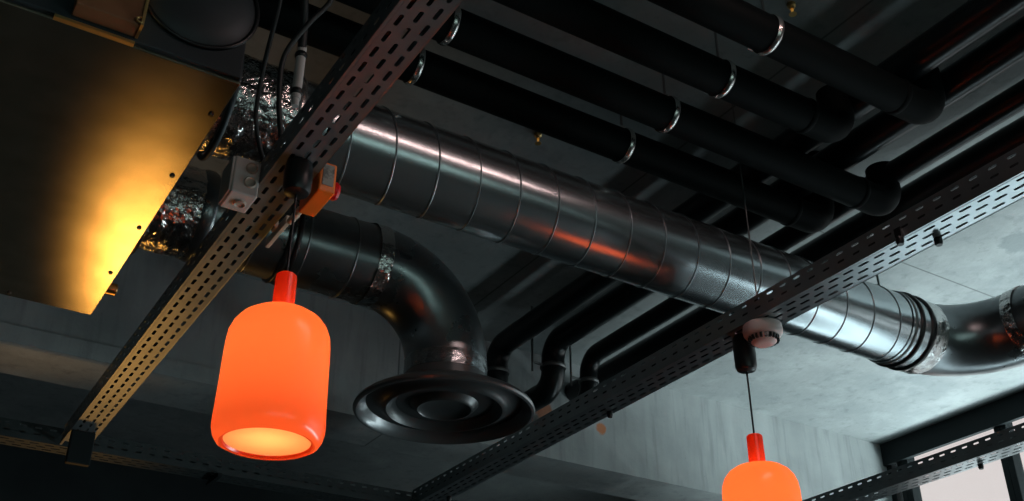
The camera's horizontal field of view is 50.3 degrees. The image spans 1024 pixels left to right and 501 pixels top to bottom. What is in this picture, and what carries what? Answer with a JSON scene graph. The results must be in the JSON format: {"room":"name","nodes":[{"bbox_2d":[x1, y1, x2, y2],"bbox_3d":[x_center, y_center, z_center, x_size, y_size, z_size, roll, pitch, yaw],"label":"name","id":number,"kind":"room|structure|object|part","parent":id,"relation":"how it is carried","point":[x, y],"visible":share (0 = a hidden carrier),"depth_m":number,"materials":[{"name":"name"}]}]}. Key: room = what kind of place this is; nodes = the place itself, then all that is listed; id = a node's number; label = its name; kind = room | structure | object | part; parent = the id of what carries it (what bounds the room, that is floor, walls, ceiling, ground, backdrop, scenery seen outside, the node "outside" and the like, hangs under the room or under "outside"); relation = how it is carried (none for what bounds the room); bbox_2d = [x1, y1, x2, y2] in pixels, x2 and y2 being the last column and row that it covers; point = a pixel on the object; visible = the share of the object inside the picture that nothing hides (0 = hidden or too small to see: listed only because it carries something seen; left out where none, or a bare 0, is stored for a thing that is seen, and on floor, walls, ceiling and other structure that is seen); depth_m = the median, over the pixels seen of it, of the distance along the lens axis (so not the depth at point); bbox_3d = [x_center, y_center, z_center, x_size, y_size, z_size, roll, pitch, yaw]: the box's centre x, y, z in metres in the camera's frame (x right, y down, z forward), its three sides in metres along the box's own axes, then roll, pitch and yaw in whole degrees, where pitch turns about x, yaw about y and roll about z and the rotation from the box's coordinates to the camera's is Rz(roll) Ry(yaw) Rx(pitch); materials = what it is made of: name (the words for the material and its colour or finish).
{"room":"restaurant","nodes":[
{"label":"restaurant","id":0,"kind":"room"},
{"bbox_2d":[0,437,363,500],"bbox_3d":[-3.440,3.321,6.902,11.060,4.350,0.200,17,-34,-27],"label":"wall","id":1,"kind":"structure","parent":0,"point":[25,474],"depth_m":8.00,"materials":[{"name":"paint"}]},
{"bbox_2d":[0,0,1023,500],"bbox_3d":[-0.154,-1.300,3.498,11.060,0.250,12.600,17,-34,-27],"label":"ceiling","id":2,"kind":"structure","parent":0,"point":[796,379],"depth_m":5.63,"materials":[{"name":"concrete"}]},
{"bbox_2d":[0,0,259,314],"bbox_3d":[-2.146,-0.845,3.081,2.540,0.955,1.654,17,-34,-27],"label":"air conditioning unit","id":3,"kind":"object","parent":2,"relation":"hanging from","point":[105,105],"visible":1,"depth_m":2.98,"materials":[{"name":"gold metal"}]},
{"bbox_3d":[-1.024,-0.540,2.675,0.192,0.008,0.016,17,-34,-27],"label":"panel trim","id":4,"kind":"part","parent":3,"relation":"part of","materials":[{"name":"gold metal"}]},
{"bbox_2d":[130,165,486,375],"bbox_3d":[-0.718,0.107,4.090,1.411,0.634,0.399,17,-34,-27],"label":"spiral duct","id":5,"kind":"object","parent":3,"relation":"attached to","point":[377,267],"visible":0.66,"depth_m":4.08,"materials":[{"name":"metal"}]},
{"bbox_2d":[352,361,534,443],"bbox_3d":[-0.257,0.554,4.165,0.690,0.151,0.690,17,-34,-27],"label":"air vent","id":6,"kind":"object","parent":5,"relation":"attached to","point":[442,402],"visible":1,"depth_m":4.14,"materials":[{"name":"black metal"}]},
{"bbox_3d":[-0.257,0.575,4.153,0.580,0.002,0.580,17,-34,-27],"label":"plate","id":7,"kind":"part","parent":6,"relation":"part of","materials":[{"name":"black plastic"}]},
{"bbox_2d":[253,0,282,169],"bbox_3d":[-0.703,-0.735,3.263,0.059,0.965,0.374,6,-31,-10],"label":"cable","id":8,"kind":"object","parent":2,"relation":"hanging from","point":[279,2],"visible":0.88,"depth_m":3.16,"materials":[{"name":"black plastic"}]},
{"bbox_2d":[276,0,333,138],"bbox_3d":[-0.578,-0.755,3.230,0.213,0.962,0.074,-17,-34,27],"label":"cable","id":9,"kind":"object","parent":2,"relation":"hanging from","point":[328,3],"visible":0.94,"depth_m":3.12,"materials":[{"name":"black plastic"}]},
{"bbox_2d":[0,249,892,500],"bbox_3d":[-1.842,0.388,5.533,10.560,0.638,0.392,17,-34,-27],"label":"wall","id":10,"kind":"structure","parent":2,"relation":"attached to","point":[667,444],"depth_m":6.06,"materials":[{"name":"concrete"}]},
{"bbox_2d":[534,132,541,144],"bbox_3d":[0.111,-0.475,4.628,0.032,0.050,0.032,17,-34,-27],"label":"sprinkler head","id":11,"kind":"object","parent":2,"relation":"attached to","point":[537,135],"visible":0.98,"depth_m":4.62},
{"bbox_2d":[258,0,833,232],"bbox_3d":[-0.743,-0.869,3.590,4.974,0.398,0.158,17,-34,-27],"label":"insulated pipe","id":12,"kind":"object","parent":2,"relation":"attached to","point":[331,33],"visible":0.84,"depth_m":3.98,"materials":[{"name":"black rubber foam"},{"name":"steel"}]},
{"bbox_2d":[193,54,1023,375],"bbox_3d":[1.611,-0.985,2.935,3.740,0.860,4.170,17,-34,-27],"label":"spiral duct","id":13,"kind":"object","parent":2,"relation":"attached to","point":[393,160],"visible":0.73,"depth_m":3.91,"materials":[{"name":"metal"}]},
{"bbox_2d":[290,46,307,108],"bbox_3d":[-0.618,-0.503,3.154,0.038,0.215,0.038,17,-34,-27],"label":"conduit","id":14,"kind":"object","parent":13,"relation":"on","point":[296,92],"visible":1,"depth_m":3.14,"materials":[{"name":"grey plastic"}]},
{"bbox_2d":[298,0,308,47],"bbox_3d":[-0.755,-0.947,2.974,0.136,0.403,0.820,-15,-33,24],"label":"cable","id":15,"kind":"object","parent":14,"relation":"attached to","point":[304,4],"visible":0.8,"depth_m":3.21,"materials":[{"name":"black plastic"}]},
{"bbox_2d":[335,0,900,215],"bbox_3d":[-0.558,-0.953,3.443,5.109,0.398,0.158,17,-34,-27],"label":"insulated pipe","id":16,"kind":"object","parent":2,"relation":"hanging from","point":[877,194],"visible":0.95,"depth_m":3.90,"materials":[{"name":"black rubber"}]},
{"bbox_3d":[0.564,-0.674,4.082,0.009,0.242,0.009,-20,-35,30],"label":"threaded rod","id":17,"kind":"part","parent":16,"relation":"part of","materials":[{"name":"silver metal"}]},
{"bbox_2d":[492,0,854,142],"bbox_3d":[-0.655,-1.137,3.125,4.554,0.398,0.158,17,-34,-27],"label":"insulated pipe","id":18,"kind":"object","parent":2,"relation":"hanging from","point":[829,118],"visible":0.98,"depth_m":3.69,"materials":[{"name":"black"}]},
{"bbox_3d":[0.729,-0.776,3.906,0.009,0.242,0.009,5,-30,-8],"label":"threaded rod","id":19,"kind":"part","parent":18,"relation":"part of","materials":[{"name":"silver metal"}]},
{"bbox_2d":[412,104,1023,500],"bbox_3d":[1.097,-0.360,3.799,0.152,1.078,6.031,17,-34,-27],"label":"cable tray","id":20,"kind":"object","parent":2,"relation":"hanging from","point":[1007,175],"visible":0.95,"depth_m":3.78,"materials":[{"name":"metal"}]},
{"bbox_2d":[0,417,455,500],"bbox_3d":[-1.152,1.170,5.485,8.900,0.103,0.170,17,-34,-27],"label":"cable tray","id":21,"kind":"object","parent":20,"relation":"attached to","point":[212,470],"visible":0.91,"depth_m":5.26,"materials":[{"name":"grey metal"}]},
{"bbox_3d":[-1.152,1.195,5.470,8.900,0.002,0.119,17,-34,-27],"label":"plate","id":22,"kind":"part","parent":21,"relation":"part of","materials":[{"name":"grey metal"}]},
{"bbox_2d":[60,0,462,466],"bbox_3d":[-0.383,-0.365,2.698,0.121,0.231,6.060,17,-34,-27],"label":"cable tray","id":23,"kind":"object","parent":21,"relation":"attached to","point":[81,442],"visible":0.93,"depth_m":3.15,"materials":[{"name":"metal"}]},
{"bbox_2d":[218,156,260,212],"bbox_3d":[-0.770,-0.186,3.087,0.086,0.127,0.107,17,-34,-27],"label":"junction box","id":24,"kind":"object","parent":23,"relation":"attached to","point":[239,186],"visible":1,"depth_m":3.06,"materials":[{"name":"grey plastic"}]},
{"bbox_3d":[-0.805,-0.198,3.074,0.007,0.114,0.094,17,-34,-27],"label":"lid","id":25,"kind":"part","parent":24,"relation":"part of","materials":[{"name":"grey plastic"}]},
{"bbox_2d":[77,0,416,429],"bbox_3d":[-0.412,-0.410,2.731,0.042,0.034,5.900,17,-34,-27],"label":"power cable","id":26,"kind":"object","parent":23,"relation":"in","point":[412,2],"visible":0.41,"depth_m":3.07,"materials":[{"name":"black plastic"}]},
{"bbox_2d":[87,0,447,432],"bbox_3d":[-0.376,-0.399,2.751,0.042,0.034,5.900,17,-34,-27],"label":"power cable","id":27,"kind":"object","parent":23,"relation":"in","point":[432,1],"visible":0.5,"depth_m":3.28,"materials":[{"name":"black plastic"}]},
{"bbox_2d":[211,157,329,459],"bbox_3d":[-0.582,0.113,2.786,0.268,0.803,0.268,17,-34,-27],"label":"pendant lamp","id":28,"kind":"object","parent":23,"relation":"hanging from","point":[270,403],"visible":1,"depth_m":2.58,"materials":[{"name":"orange glass"}]},
{"bbox_3d":[-0.582,0.308,2.673,0.268,0.351,0.268,17,-34,-27],"label":"lamp shade","id":29,"kind":"part","parent":28,"relation":"part of","materials":[{"name":"orange glass"}]},
{"bbox_3d":[-0.582,-0.043,2.876,0.006,0.251,0.007,17,-34,-27],"label":"cord","id":30,"kind":"part","parent":28,"relation":"part of","materials":[{"name":"black plastic"}]},
{"bbox_2d":[265,206,301,247],"bbox_3d":[-0.679,-0.079,3.239,0.026,0.054,0.270,19,-35,-29],"label":"cable trunking","id":31,"kind":"object","parent":23,"relation":"attached to","point":[277,229],"visible":0.73,"depth_m":3.25,"materials":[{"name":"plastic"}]},
{"bbox_2d":[299,163,340,216],"bbox_3d":[-0.535,-0.170,3.096,0.085,0.098,0.148,17,-34,-27],"label":"junction box","id":32,"kind":"object","parent":23,"relation":"attached to","point":[325,188],"visible":0.95,"depth_m":3.05,"materials":[{"name":"orange plastic"}]},
{"bbox_3d":[-0.512,-0.209,3.038,0.032,0.067,0.004,17,-34,-27],"label":"label plate","id":33,"kind":"part","parent":32,"relation":"part of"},
{"bbox_2d":[802,422,1023,500],"bbox_3d":[2.710,0.548,4.403,0.121,0.109,6.060,17,-34,-27],"label":"cable tray","id":34,"kind":"object","parent":21,"relation":"attached to","point":[1009,441],"visible":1,"depth_m":5.28,"materials":[{"name":"metal"}]},
{"bbox_3d":[2.761,0.553,4.437,0.002,0.080,6.060,17,-34,-27],"label":"rail","id":35,"kind":"part","parent":34,"relation":"part of","materials":[{"name":"metal"}]},
{"bbox_3d":[2.710,0.571,4.390,0.119,0.002,6.060,17,-34,-27],"label":"plate","id":36,"kind":"part","parent":34,"relation":"part of","materials":[{"name":"metal"}]},
{"bbox_2d":[425,210,960,500],"bbox_3d":[1.089,0.058,3.543,0.042,0.034,5.900,17,-34,-27],"label":"power cable","id":37,"kind":"object","parent":20,"relation":"in","point":[960,210],"visible":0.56,"depth_m":3.96,"materials":[{"name":"black plastic"}]},
{"bbox_2d":[425,162,1018,491],"bbox_3d":[1.108,0.033,3.572,0.045,0.042,5.900,17,-34,-27],"label":"power cable","id":38,"kind":"object","parent":37,"relation":"on","point":[1015,164],"visible":0.07,"depth_m":3.83,"materials":[{"name":"black plastic"}]},
{"bbox_2d":[722,333,801,500],"bbox_3d":[0.834,0.673,3.730,0.268,0.831,0.268,17,-34,-27],"label":"pendant lamp","id":39,"kind":"object","parent":20,"relation":"hanging from","point":[758,479],"visible":0.94,"depth_m":3.58,"materials":[{"name":"orange glass"}]},
{"bbox_3d":[0.834,0.533,3.811,0.006,0.243,0.007,17,-34,-27],"label":"cord","id":40,"kind":"part","parent":39,"relation":"part of","materials":[{"name":"black plastic"}]},
{"bbox_3d":[0.834,0.881,3.610,0.268,0.351,0.268,17,-34,-27],"label":"lamp shade","id":41,"kind":"part","parent":39,"relation":"part of","materials":[{"name":"orange glass"}]},
{"bbox_2d":[743,317,782,347],"bbox_3d":[0.884,0.297,3.835,0.140,0.076,0.140,17,-34,-27],"label":"smoke detector","id":42,"kind":"object","parent":20,"relation":"attached to","point":[763,332],"visible":1,"depth_m":3.79,"materials":[{"name":"white plastic"}]},
{"bbox_2d":[426,176,1023,500],"bbox_3d":[1.129,0.071,3.565,0.042,0.034,5.900,17,-34,-27],"label":"power cable","id":43,"kind":"object","parent":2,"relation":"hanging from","point":[1023,176],"visible":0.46,"depth_m":3.62,"materials":[{"name":"black plastic"}]},
{"bbox_2d":[476,0,1023,382],"bbox_3d":[1.388,-0.594,3.943,0.212,0.520,6.218,18,-34,-28],"label":"insulated pipe","id":44,"kind":"object","parent":2,"relation":"hanging from","point":[973,19],"visible":0.42,"depth_m":4.29,"materials":[{"name":"black rubber"}]},
{"bbox_2d":[524,15,1023,411],"bbox_3d":[1.578,-0.534,4.046,0.213,0.520,6.218,18,-34,-28],"label":"insulated pipe","id":45,"kind":"object","parent":2,"relation":"hanging from","point":[1004,49],"visible":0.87,"depth_m":4.40,"materials":[{"name":"black rubber"}]},
{"bbox_3d":[0.110,0.476,5.931,0.011,0.386,0.012,17,-34,-27],"label":"threaded rod","id":46,"kind":"part","parent":45,"relation":"part of","materials":[{"name":"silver metal"}]},
{"bbox_3d":[0.139,0.607,5.877,0.071,0.021,0.015,17,-34,-27],"label":"bracket arm","id":47,"kind":"part","parent":45,"relation":"part of","materials":[{"name":"silver metal"}]},
{"bbox_2d":[542,79,1023,420],"bbox_3d":[1.816,-0.466,4.178,0.185,0.506,6.218,18,-34,-28],"label":"insulated pipe","id":48,"kind":"object","parent":2,"relation":"hanging from","point":[1009,102],"visible":0.61,"depth_m":4.51,"materials":[{"name":"black rubber"}]},
{"bbox_3d":[0.327,0.580,6.110,0.011,0.386,0.012,17,-34,-27],"label":"threaded rod","id":49,"kind":"part","parent":48,"relation":"part of","materials":[{"name":"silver metal"}]},
{"bbox_2d":[787,1,796,16],"bbox_3d":[1.012,-0.872,3.939,0.032,0.050,0.032,17,-34,-27],"label":"sprinkler head","id":50,"kind":"object","parent":2,"relation":"attached to","point":[791,5],"visible":1,"depth_m":3.94},
{"bbox_2d":[565,115,1023,399],"bbox_3d":[2.027,-0.506,4.354,0.160,0.262,6.218,17,-34,-27],"label":"insulated pipe","id":51,"kind":"object","parent":2,"relation":"hanging from","point":[1009,137],"visible":0.49,"depth_m":4.88,"materials":[{"name":"black rubber"}]},
{"bbox_2d":[647,0,945,124],"bbox_3d":[-0.437,-1.220,2.982,4.749,0.398,0.158,17,-34,-27],"label":"insulated pipe","id":52,"kind":"object","parent":2,"relation":"attached to","point":[920,102],"visible":0.98,"depth_m":3.65,"materials":[{"name":"black"}]},
{"bbox_3d":[0.844,-0.891,3.707,0.009,0.242,0.009,5,-30,-8],"label":"threaded rod","id":53,"kind":"part","parent":52,"relation":"part of","materials":[{"name":"silver metal"}]},
{"bbox_2d":[880,390,1023,466],"bbox_3d":[5.087,-0.422,4.609,0.035,0.161,9.020,17,-34,-27],"label":"trim","id":54,"kind":"structure","parent":2,"relation":"attached to","point":[1009,409],"depth_m":7.44,"materials":[{"name":"black metal"}]},
{"bbox_3d":[4.408,2.117,4.817,0.300,4.350,12.200,17,-34,-27],"label":"wall","id":55,"kind":"structure","parent":0,"visible":0},
{"bbox_2d":[887,461,908,500],"bbox_3d":[2.783,2.513,7.297,0.090,2.304,0.140,17,-34,-27],"label":"window","id":56,"kind":"structure","parent":55,"relation":"in","point":[902,496],"depth_m":7.76,"materials":[{"name":"black metal"}]},
{"bbox_2d":[902,427,1016,500],"bbox_3d":[3.035,2.312,6.948,0.090,2.304,0.810,17,-34,-27],"label":"window","id":57,"kind":"structure","parent":55,"relation":"in","point":[914,494],"depth_m":7.10,"materials":[{"name":"black metal"}]},
{"bbox_2d":[999,422,1023,500],"bbox_3d":[3.546,1.903,6.239,0.090,2.304,1.120,17,-34,-27],"label":"window","id":58,"kind":"structure","parent":55,"relation":"in","point":[1015,465],"depth_m":7.01,"materials":[{"name":"black metal"}]}
]}

